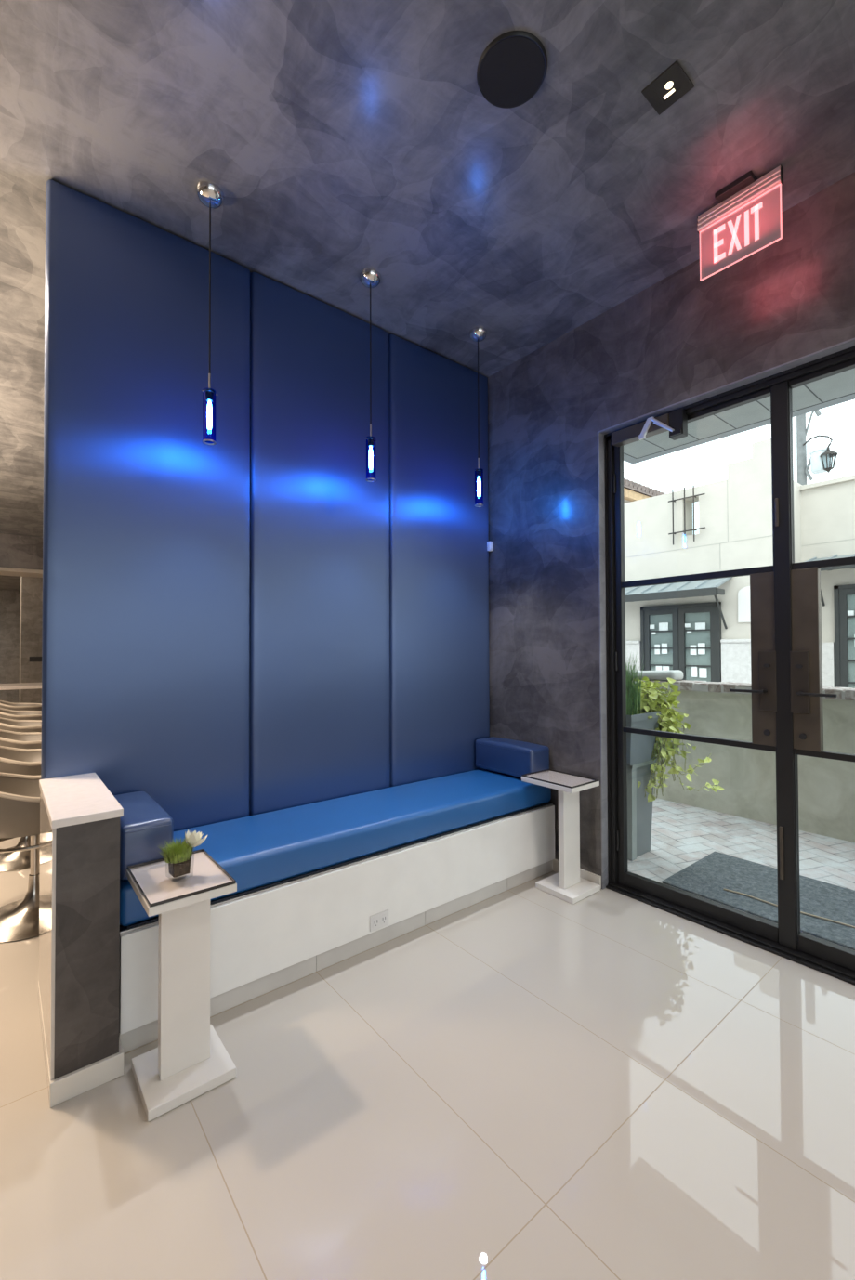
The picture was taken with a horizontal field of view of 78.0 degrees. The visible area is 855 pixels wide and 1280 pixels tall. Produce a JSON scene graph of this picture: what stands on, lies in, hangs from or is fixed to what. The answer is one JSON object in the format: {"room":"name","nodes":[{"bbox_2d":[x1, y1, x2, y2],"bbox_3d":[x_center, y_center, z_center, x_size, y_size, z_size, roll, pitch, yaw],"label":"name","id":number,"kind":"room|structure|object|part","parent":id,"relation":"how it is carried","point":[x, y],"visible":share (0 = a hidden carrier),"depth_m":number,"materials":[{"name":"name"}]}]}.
{"room":"restaurant waiting area","nodes":[
{"label":"restaurant waiting area","id":0,"kind":"room"},
{"bbox_2d":[0,589,20,698],"bbox_3d":[-12.637,-0.024,12.803,8.473,3.300,0.200,1,-1,-39],"label":"wall","id":1,"kind":"structure","parent":0,"point":[9,599],"depth_m":13.96,"materials":[{"name":"paint"}]},
{"bbox_2d":[0,574,20,590],"bbox_3d":[-10.424,-1.556,10.088,8.473,0.340,7.250,1,-1,-39],"label":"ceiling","id":2,"kind":"structure","parent":0,"point":[6,582],"depth_m":12.47,"materials":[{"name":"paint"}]},
{"bbox_2d":[0,697,854,1279],"bbox_3d":[-5.659,1.421,4.270,8.600,0.120,22.200,1,-1,-39],"label":"floor","id":3,"kind":"structure","parent":0,"point":[523,1081],"depth_m":1.41,"materials":[{"name":"tile"}]},
{"bbox_2d":[0,771,40,942],"bbox_3d":[-1.877,0.961,2.528,0.604,0.714,0.544,1,-1,-39],"label":"tub chair","id":4,"kind":"object","parent":3,"relation":"on","point":[19,794],"visible":0.39,"depth_m":2.40,"materials":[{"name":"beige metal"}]},
{"bbox_2d":[0,745,41,872],"bbox_3d":[-2.468,0.975,3.259,0.604,0.714,0.544,1,-1,-39],"label":"tub chair","id":5,"kind":"object","parent":3,"relation":"on","point":[12,760],"visible":0.22,"depth_m":3.13,"materials":[{"name":"beige leather"}]},
{"bbox_2d":[0,729,41,749],"bbox_3d":[-3.034,0.988,3.958,0.604,0.714,0.544,1,-1,-39],"label":"tub chair","id":6,"kind":"object","parent":3,"relation":"on","point":[7,738],"visible":0.18,"depth_m":4.05,"materials":[{"name":"beige leather"}]},
{"bbox_2d":[0,717,41,732],"bbox_3d":[-3.632,1.002,4.696,0.604,0.714,0.544,1,-1,-39],"label":"tub chair","id":7,"kind":"object","parent":3,"relation":"on","point":[9,724],"visible":0.12,"depth_m":4.61,"materials":[{"name":"beige leather"}]},
{"bbox_2d":[0,707,41,719],"bbox_3d":[-4.262,1.018,5.473,0.604,0.714,0.544,1,-1,-39],"label":"tub chair","id":8,"kind":"object","parent":3,"relation":"on","point":[4,712],"visible":0.18,"depth_m":5.43,"materials":[{"name":"beige leather"}]},
{"bbox_2d":[0,700,41,711],"bbox_3d":[-4.954,1.034,6.328,0.604,0.714,0.544,1,-1,-39],"label":"tub chair","id":9,"kind":"object","parent":3,"relation":"on","point":[7,705],"visible":0.24,"depth_m":6.29,"materials":[{"name":"beige leather"}]},
{"bbox_2d":[0,682,41,690],"bbox_3d":[-6.116,1.026,7.382,3.000,0.774,0.800,1,-1,-39],"label":"dining table","id":10,"kind":"object","parent":3,"relation":"on","point":[22,685],"visible":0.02,"depth_m":7.36,"materials":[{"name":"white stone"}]},
{"bbox_2d":[19,576,42,703],"bbox_3d":[-7.214,0.033,10.180,1.000,2.860,0.900,1,-1,-39],"label":"column","id":11,"kind":"structure","parent":3,"relation":"on","point":[31,616],"depth_m":9.62,"materials":[{"name":"brown wood"}]},
{"bbox_2d":[29,656,41,661],"bbox_3d":[-7.124,0.349,9.651,0.240,0.090,0.025,1,-1,-39],"label":"wall plaque","id":12,"kind":"object","parent":11,"relation":"attached to","point":[32,659],"visible":0.56,"depth_m":9.62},
{"bbox_2d":[38,772,124,1107],"bbox_3d":[-1.158,0.904,1.747,0.183,0.797,0.600,1,-1,-39],"label":"wall","id":13,"kind":"structure","parent":3,"relation":"on","point":[78,984],"depth_m":1.54,"materials":[{"name":"paint"}]},
{"bbox_3d":[-1.231,0.884,1.706,0.010,0.706,0.569,1,-1,-39],"label":"panel","id":14,"kind":"part","parent":13,"relation":"part of","materials":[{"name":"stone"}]},
{"bbox_2d":[126,848,236,1121],"bbox_3d":[-0.763,1.009,1.625,0.238,0.578,0.330,1,-1,-39],"label":"pedestal table","id":15,"kind":"object","parent":3,"relation":"on","point":[189,1060],"visible":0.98,"depth_m":1.56,"materials":[{"name":"white paint"}]},
{"bbox_2d":[156,829,207,877],"bbox_3d":[-0.748,0.652,1.609,0.130,0.134,0.123,0,-1,3],"label":"potted plant","id":16,"kind":"object","parent":15,"relation":"on","point":[177,855],"visible":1,"depth_m":1.60,"materials":[{"name":"green plant"}]},
{"bbox_3d":[-0.733,1.283,1.584,0.236,0.029,0.236,1,-1,-39],"label":"plate","id":17,"kind":"part","parent":15,"relation":"part of","materials":[{"name":"white paint"}]},
{"bbox_3d":[-0.725,1.010,1.578,0.138,0.518,0.034,1,-1,-39],"label":"post","id":18,"kind":"part","parent":15,"relation":"part of","materials":[{"name":"white paint"}]},
{"bbox_2d":[118,801,554,1053],"bbox_3d":[-0.284,1.121,2.539,2.171,0.384,0.552,1,-1,-39],"label":"bench","id":19,"kind":"object","parent":3,"relation":"on","point":[265,940],"visible":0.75,"depth_m":2.12,"materials":[{"name":"paint"}]},
{"bbox_2d":[119,769,550,928],"bbox_3d":[-0.274,0.857,2.526,2.170,0.141,0.480,1,-1,-39],"label":"seat cushion","id":20,"kind":"object","parent":19,"relation":"on","point":[259,850],"visible":0.71,"depth_m":2.30,"materials":[{"name":"leather"}]},
{"bbox_2d":[113,791,173,880],"bbox_3d":[-1.054,0.683,1.901,0.164,0.185,0.459,1,-1,-39],"label":"bolster","id":21,"kind":"object","parent":20,"relation":"on","point":[144,825],"visible":0.57,"depth_m":1.74,"materials":[{"name":"leather"}]},
{"bbox_2d":[475,736,548,778],"bbox_3d":[0.500,0.698,3.159,0.168,0.185,0.459,1,-1,-39],"label":"bolster","id":22,"kind":"object","parent":20,"relation":"on","point":[511,757],"visible":0.87,"depth_m":3.07,"materials":[{"name":"leather"}]},
{"bbox_3d":[-0.126,0.929,2.339,2.161,0.008,0.009,1,-1,-39],"label":"rail","id":23,"kind":"part","parent":19,"relation":"part of","materials":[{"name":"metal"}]},
{"bbox_2d":[369,909,388,931],"bbox_3d":[-0.204,1.192,2.244,0.095,0.065,0.008,1,-1,-39],"label":"power outlet","id":24,"kind":"object","parent":19,"relation":"attached to","point":[377,920],"visible":1,"depth_m":2.24,"materials":[{"name":"white plastic"}]},
{"bbox_2d":[372,916,378,927],"bbox_3d":[-0.218,1.192,2.229,0.032,0.039,0.003,1,-1,-39],"label":"socket","id":25,"kind":"object","parent":24,"relation":"attached to","point":[375,920],"depth_m":2.23,"materials":[{"name":"white plastic"}]},
{"bbox_2d":[380,913,387,924],"bbox_3d":[-0.186,1.192,2.256,0.032,0.039,0.003,1,-1,-39],"label":"socket","id":26,"kind":"object","parent":24,"relation":"attached to","point":[384,916],"depth_m":2.26,"materials":[{"name":"white plastic"}]},
{"bbox_2d":[521,769,600,903],"bbox_3d":[0.707,1.023,2.821,0.238,0.578,0.330,1,-1,-39],"label":"pedestal table","id":27,"kind":"object","parent":3,"relation":"on","point":[567,884],"visible":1,"depth_m":2.75,"materials":[{"name":"white paint"}]},
{"bbox_3d":[0.738,1.297,2.780,0.236,0.029,0.236,1,-1,-39],"label":"plate","id":28,"kind":"part","parent":27,"relation":"part of","materials":[{"name":"white paint"}]},
{"bbox_3d":[0.745,1.024,2.774,0.138,0.518,0.034,1,-1,-39],"label":"post","id":29,"kind":"part","parent":27,"relation":"part of","materials":[{"name":"white paint"}]},
{"bbox_2d":[605,882,854,985],"bbox_3d":[1.500,1.290,2.199,0.118,0.022,1.626,1,-1,-39],"label":"threshold","id":30,"kind":"object","parent":3,"relation":"on","point":[832,970],"visible":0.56,"depth_m":2.30,"materials":[{"name":"black metal"}]},
{"bbox_2d":[0,0,854,537],"bbox_3d":[-3.204,-1.896,1.238,8.950,0.300,14.700,1,-1,-39],"label":"ceiling","id":31,"kind":"structure","parent":0,"point":[340,139],"depth_m":1.86,"materials":[{"name":"paint"}]},
{"bbox_2d":[0,533,42,570],"bbox_3d":[-8.000,-1.523,7.095,8.473,0.818,0.450,1,-1,-39],"label":"ceiling beam","id":32,"kind":"structure","parent":31,"relation":"attached to","point":[16,551],"depth_m":8.18,"materials":[{"name":"paint"}]},
{"bbox_2d":[195,181,224,444],"bbox_3d":[-0.845,-1.252,2.049,0.104,0.979,0.104,1,-1,-39],"label":"pendant lamp","id":33,"kind":"object","parent":31,"relation":"hanging from","point":[209,194],"visible":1,"depth_m":2.03,"materials":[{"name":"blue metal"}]},
{"bbox_3d":[-0.844,-0.994,2.045,0.008,0.076,0.008,1,-1,-39],"label":"stem","id":34,"kind":"part","parent":33,"relation":"part of","materials":[{"name":"metal"}]},
{"bbox_3d":[-0.843,-0.865,2.043,0.047,0.202,0.047,1,-1,-39],"label":"lamp shade","id":35,"kind":"part","parent":33,"relation":"part of","materials":[{"name":"blue glass"}]},
{"bbox_3d":[-0.845,-1.365,2.051,0.006,0.672,0.006,1,-1,-39],"label":"cord","id":36,"kind":"part","parent":33,"relation":"part of","materials":[{"name":"black plastic"}]},
{"bbox_2d":[359,268,380,482],"bbox_3d":[-0.270,-1.246,2.514,0.104,0.979,0.104,1,-1,-39],"label":"pendant lamp","id":37,"kind":"object","parent":31,"relation":"hanging from","point":[371,279],"visible":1,"depth_m":2.49,"materials":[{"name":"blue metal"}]},
{"bbox_3d":[-0.269,-0.859,2.508,0.047,0.202,0.047,1,-1,-39],"label":"lamp shade","id":38,"kind":"part","parent":37,"relation":"part of","materials":[{"name":"blue glass"}]},
{"bbox_3d":[-0.271,-1.359,2.516,0.006,0.672,0.006,1,-1,-39],"label":"cord","id":39,"kind":"part","parent":37,"relation":"part of","materials":[{"name":"black plastic"}]},
{"bbox_2d":[469,326,486,507],"bbox_3d":[0.287,-1.241,2.966,0.104,0.979,0.104,1,-1,-39],"label":"pendant lamp","id":40,"kind":"object","parent":31,"relation":"hanging from","point":[477,334],"visible":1,"depth_m":2.94,"materials":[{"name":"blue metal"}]},
{"bbox_3d":[0.286,-1.354,2.967,0.006,0.672,0.006,1,-1,-39],"label":"cord","id":41,"kind":"part","parent":40,"relation":"part of","materials":[{"name":"black plastic"}]},
{"bbox_3d":[0.288,-0.854,2.959,0.047,0.202,0.047,1,-1,-39],"label":"lamp shade","id":42,"kind":"part","parent":40,"relation":"part of","materials":[{"name":"blue glass"}]},
{"bbox_2d":[476,30,547,108],"bbox_3d":[0.259,-1.748,1.626,0.214,0.010,0.214,1,-1,-39],"label":"ceiling speaker","id":43,"kind":"object","parent":31,"relation":"attached to","point":[512,68],"visible":1,"depth_m":1.61,"materials":[{"name":"plastic"}]},
{"bbox_2d":[640,60,693,115],"bbox_3d":[0.762,-1.750,1.677,0.113,0.008,0.113,1,-1,-39],"label":"recessed light","id":44,"kind":"object","parent":31,"relation":"in","point":[672,84],"visible":1,"depth_m":1.67,"materials":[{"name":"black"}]},
{"bbox_3d":[0.762,-1.748,1.665,0.024,0.003,0.024,1,-1,-39],"label":"bulb","id":45,"kind":"part","parent":44,"relation":"part of","materials":[{"name":"beige"}]},
{"bbox_2d":[696,164,783,281],"bbox_3d":[1.198,-1.608,2.039,0.085,0.283,0.298,1,-1,-39],"label":"exit sign","id":46,"kind":"object","parent":31,"relation":"hanging from","point":[747,189],"visible":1,"depth_m":2.03,"materials":[{"name":"red plastic"}]},
{"bbox_2d":[486,171,854,875],"bbox_3d":[-2.364,-0.071,6.967,0.147,3.168,22.600,1,-1,-39],"label":"wall","id":47,"kind":"structure","parent":0,"point":[681,337],"depth_m":2.86,"materials":[{"name":"paint"}]},
{"bbox_2d":[0,566,42,577],"bbox_3d":[-8.014,-1.084,7.108,8.473,0.060,0.600,1,-1,-39],"label":"trim","id":48,"kind":"structure","parent":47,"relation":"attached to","point":[6,571],"depth_m":8.25,"materials":[{"name":"beige wood"}]},
{"bbox_2d":[486,541,492,551],"bbox_3d":[0.405,-0.605,3.412,0.032,0.062,0.030,1,-1,-39],"label":"wall sensor","id":49,"kind":"object","parent":47,"relation":"attached to","point":[489,543],"visible":1,"depth_m":3.40,"materials":[{"name":"white plastic"}]},
{"bbox_2d":[552,859,600,888],"bbox_3d":[0.646,1.285,3.108,0.013,0.068,0.844,1,-1,-39],"label":"baseboard","id":50,"kind":"structure","parent":47,"relation":"attached to","point":[584,874],"depth_m":2.84,"materials":[{"name":"white tile"}]},
{"bbox_2d":[612,380,796,950],"bbox_3d":[1.252,0.102,2.502,0.096,2.360,0.811,1,-1,-39],"label":"door","id":51,"kind":"structure","parent":47,"relation":"in","point":[770,608],"depth_m":2.27,"materials":[{"name":"black metal"}]},
{"bbox_2d":[611,408,687,447],"bbox_3d":[1.101,-1.034,2.649,0.076,0.122,0.370,1,-1,-39],"label":"door closer","id":52,"kind":"object","parent":51,"relation":"attached to","point":[675,423],"depth_m":2.60,"materials":[{"name":"brown metal"}]},
{"bbox_3d":[1.084,-1.051,2.622,0.014,0.089,0.078,1,-1,-39],"label":"arm","id":53,"kind":"part","parent":52,"relation":"part of"},
{"bbox_3d":[1.138,-1.044,2.560,0.015,0.104,0.115,1,-1,-42],"label":"link arm","id":54,"kind":"part","parent":52,"relation":"part of"},
{"bbox_3d":[1.205,-1.035,2.539,0.053,0.120,0.067,1,-1,-39],"label":"mounting plate","id":55,"kind":"part","parent":52,"relation":"part of","materials":[{"name":"black metal"}]},
{"bbox_3d":[1.391,0.220,2.289,0.046,0.015,0.133,1,-1,-39],"label":"lever","id":56,"kind":"part","parent":51,"relation":"part of","materials":[{"name":"black metal"}]},
{"bbox_3d":[1.469,0.081,2.278,0.040,0.742,0.120,1,-1,-39],"label":"lock panel","id":57,"kind":"part","parent":51,"relation":"part of","materials":[{"name":"brown metal"}]},
{"bbox_3d":[1.453,0.174,2.256,0.011,0.255,0.066,1,-1,-39],"label":"lock plate","id":58,"kind":"part","parent":51,"relation":"part of","materials":[{"name":"metal"}]},
{"bbox_2d":[597,338,854,889],"bbox_3d":[1.504,0.091,2.225,0.090,2.419,1.626,1,-1,-39],"label":"door frame","id":59,"kind":"structure","parent":47,"relation":"attached to","point":[848,354],"depth_m":2.81,"materials":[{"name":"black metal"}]},
{"bbox_2d":[623,367,854,457],"bbox_3d":[3.722,-1.510,0.570,1.240,0.050,8.155,1,-1,-39],"label":"soffit","id":60,"kind":"structure","parent":47,"relation":"attached to","point":[842,384],"depth_m":3.36,"materials":[{"name":"metal"}]},
{"bbox_2d":[623,393,854,464],"bbox_3d":[3.730,-1.609,0.636,1.335,0.250,8.245,1,-1,-39],"label":"fascia","id":61,"kind":"object","parent":47,"relation":"attached to","point":[626,458],"visible":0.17,"depth_m":3.63,"materials":[{"name":"white paint"}]},
{"bbox_2d":[623,384,854,458],"bbox_3d":[3.726,-1.485,0.576,1.234,0.003,8.160,1,-1,-39],"label":"trim","id":62,"kind":"structure","parent":47,"relation":"attached to","point":[803,385],"depth_m":3.48,"materials":[{"name":"black metal"}]},
{"bbox_2d":[787,358,854,971],"bbox_3d":[1.734,0.091,1.907,0.096,2.360,0.775,1,-1,-39],"label":"door","id":63,"kind":"structure","parent":47,"relation":"in","point":[805,659],"depth_m":2.15,"materials":[{"name":"black metal"}]},
{"bbox_3d":[1.526,0.172,2.166,0.011,0.255,0.066,1,-1,-39],"label":"lock plate","id":64,"kind":"part","parent":63,"relation":"part of","materials":[{"name":"metal"}]},
{"bbox_3d":[1.550,0.079,2.179,0.040,0.742,0.120,1,-1,-39],"label":"lock panel","id":65,"kind":"part","parent":63,"relation":"part of","materials":[{"name":"brown metal"}]},
{"bbox_3d":[1.547,0.217,2.098,0.046,0.015,0.133,1,-1,-39],"label":"lever","id":66,"kind":"part","parent":63,"relation":"part of","materials":[{"name":"black metal"}]},
{"bbox_3d":[-0.565,-0.182,2.771,2.339,3.098,0.108,1,-1,-39],"label":"wall","id":67,"kind":"structure","parent":0,"visible":0},
{"bbox_2d":[40,179,249,831],"bbox_3d":[-1.128,-0.432,2.212,0.776,2.604,0.057,1,-1,-39],"label":"wall panel","id":68,"kind":"object","parent":67,"relation":"attached to","point":[146,640],"visible":0.86,"depth_m":2.16,"materials":[{"name":"leather"}]},
{"bbox_2d":[248,272,390,816],"bbox_3d":[-0.521,-0.426,2.704,0.783,2.604,0.057,1,-1,-39],"label":"wall panel","id":69,"kind":"object","parent":67,"relation":"attached to","point":[319,660],"visible":0.81,"depth_m":2.64,"materials":[{"name":"leather"}]},
{"bbox_2d":[388,334,489,787],"bbox_3d":[0.088,-0.420,3.197,0.784,2.604,0.057,1,-1,-39],"label":"wall panel","id":70,"kind":"object","parent":67,"relation":"attached to","point":[439,655],"visible":0.84,"depth_m":3.13,"materials":[{"name":"leather"}]},
{"label":"outside","id":71,"kind":"structure","parent":0,"visible":0},
{"bbox_2d":[626,797,854,951],"bbox_3d":[7.645,1.631,16.457,27.380,0.200,44.000,1,-1,-39],"label":"ground","id":72,"kind":"structure","parent":71,"point":[682,835],"depth_m":3.42,"materials":[{"name":"brick"}]},
{"bbox_2d":[626,710,662,861],"bbox_3d":[1.226,0.893,3.382,0.415,0.895,0.420,1,-1,-39],"label":"planter","id":73,"kind":"object","parent":72,"relation":"on","point":[639,747],"visible":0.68,"depth_m":3.23,"materials":[{"name":"concrete"}]},
{"bbox_2d":[625,653,644,715],"bbox_3d":[1.151,0.269,3.333,0.249,0.430,0.454,1,-1,-39],"label":"grass","id":74,"kind":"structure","parent":73,"relation":"on","point":[633,697],"depth_m":3.21,"materials":[{"name":"green plant"}]},
{"bbox_3d":[1.259,1.048,3.423,0.310,0.586,0.334,1,-1,-39],"label":"panel frame","id":75,"kind":"part","parent":73,"relation":"part of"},
{"bbox_2d":[631,676,723,801],"bbox_3d":[1.545,0.627,3.442,0.872,0.790,0.567,0,-1,10],"label":"trailing vine","id":76,"kind":"object","parent":73,"relation":"in","point":[650,698],"visible":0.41,"depth_m":3.35,"materials":[{"name":"green plant"}]},
{"bbox_2d":[623,477,666,503],"bbox_3d":[7.716,-2.607,23.054,7.030,8.492,5.966,1,-1,-39],"label":"roof","id":77,"kind":"structure","parent":72,"relation":"on","point":[633,491],"depth_m":19.50,"materials":[{"name":"orange tile"}]},
{"bbox_2d":[624,438,801,683],"bbox_3d":[5.119,-1.068,14.135,5.270,5.140,8.510,1,-1,-39],"label":"stucco building","id":78,"kind":"structure","parent":72,"relation":"on","point":[700,630],"depth_m":10.60,"materials":[{"name":"white paint"}]},
{"bbox_3d":[4.987,0.398,11.261,0.050,2.115,0.745,1,-1,-39],"label":"door","id":79,"kind":"part","parent":78,"relation":"part of","materials":[{"name":"grey glass"}]},
{"bbox_3d":[5.228,0.358,10.972,0.100,2.185,1.640,1,-1,-39],"label":"door frame","id":80,"kind":"part","parent":78,"relation":"part of","materials":[{"name":"grey metal"}]},
{"bbox_2d":[667,484,705,544],"bbox_3d":[5.332,-2.563,10.842,0.124,1.140,0.740,1,-1,-39],"label":"grille","id":81,"kind":"object","parent":78,"relation":"attached to","point":[676,518],"depth_m":10.95,"materials":[{"name":"metal"}]},
{"bbox_3d":[5.462,0.387,10.675,0.050,2.115,0.745,1,-1,-39],"label":"door","id":82,"kind":"part","parent":78,"relation":"part of","materials":[{"name":"grey glass"}]},
{"bbox_3d":[6.103,-0.680,9.924,0.035,0.680,0.480,1,-1,-39],"label":"niche panel","id":83,"kind":"part","parent":78,"relation":"part of","materials":[{"name":"white paint"}]},
{"bbox_2d":[631,679,854,842],"bbox_3d":[2.860,0.834,3.611,0.278,1.009,22.037,1,-1,-39],"label":"wall","id":84,"kind":"structure","parent":72,"relation":"on","point":[747,777],"depth_m":3.99,"materials":[{"name":"paint"}]},
{"bbox_2d":[632,669,682,680],"bbox_3d":[1.997,0.308,4.681,0.200,0.089,0.470,1,-1,-39],"label":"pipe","id":85,"kind":"object","parent":84,"relation":"on","point":[676,674],"visible":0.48,"depth_m":4.53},
{"bbox_2d":[661,850,854,950],"bbox_3d":[2.083,1.316,2.442,0.670,0.012,1.712,1,-1,-39],"label":"door mat","id":86,"kind":"object","parent":72,"relation":"on","point":[708,877],"visible":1,"depth_m":2.75,"materials":[{"name":"fabric"}]},
{"bbox_2d":[798,474,854,688],"bbox_3d":[11.044,-0.912,6.061,1.320,4.520,11.490,1,-1,-39],"label":"building exterior","id":87,"kind":"structure","parent":72,"relation":"on","point":[827,506],"depth_m":10.16,"materials":[{"name":"white paint"}]},
{"bbox_2d":[796,409,837,485],"bbox_3d":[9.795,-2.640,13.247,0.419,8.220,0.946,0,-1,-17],"label":"wall lantern","id":88,"kind":"object","parent":87,"relation":"attached to","point":[818,462],"visible":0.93,"depth_m":13.39,"materials":[{"name":"black metal"}]},
{"bbox_3d":[9.730,-4.920,13.186,0.073,0.356,0.652,0,-1,-32],"label":"lantern arm","id":89,"kind":"part","parent":88,"relation":"part of","materials":[{"name":"metal"}]},
{"bbox_3d":[8.338,0.180,9.517,0.100,2.470,1.600,1,-1,-39],"label":"door frame","id":90,"kind":"part","parent":87,"relation":"part of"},
{"bbox_3d":[8.103,0.220,9.799,0.050,2.400,0.725,1,-1,-39],"label":"door","id":91,"kind":"part","parent":87,"relation":"part of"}
]}

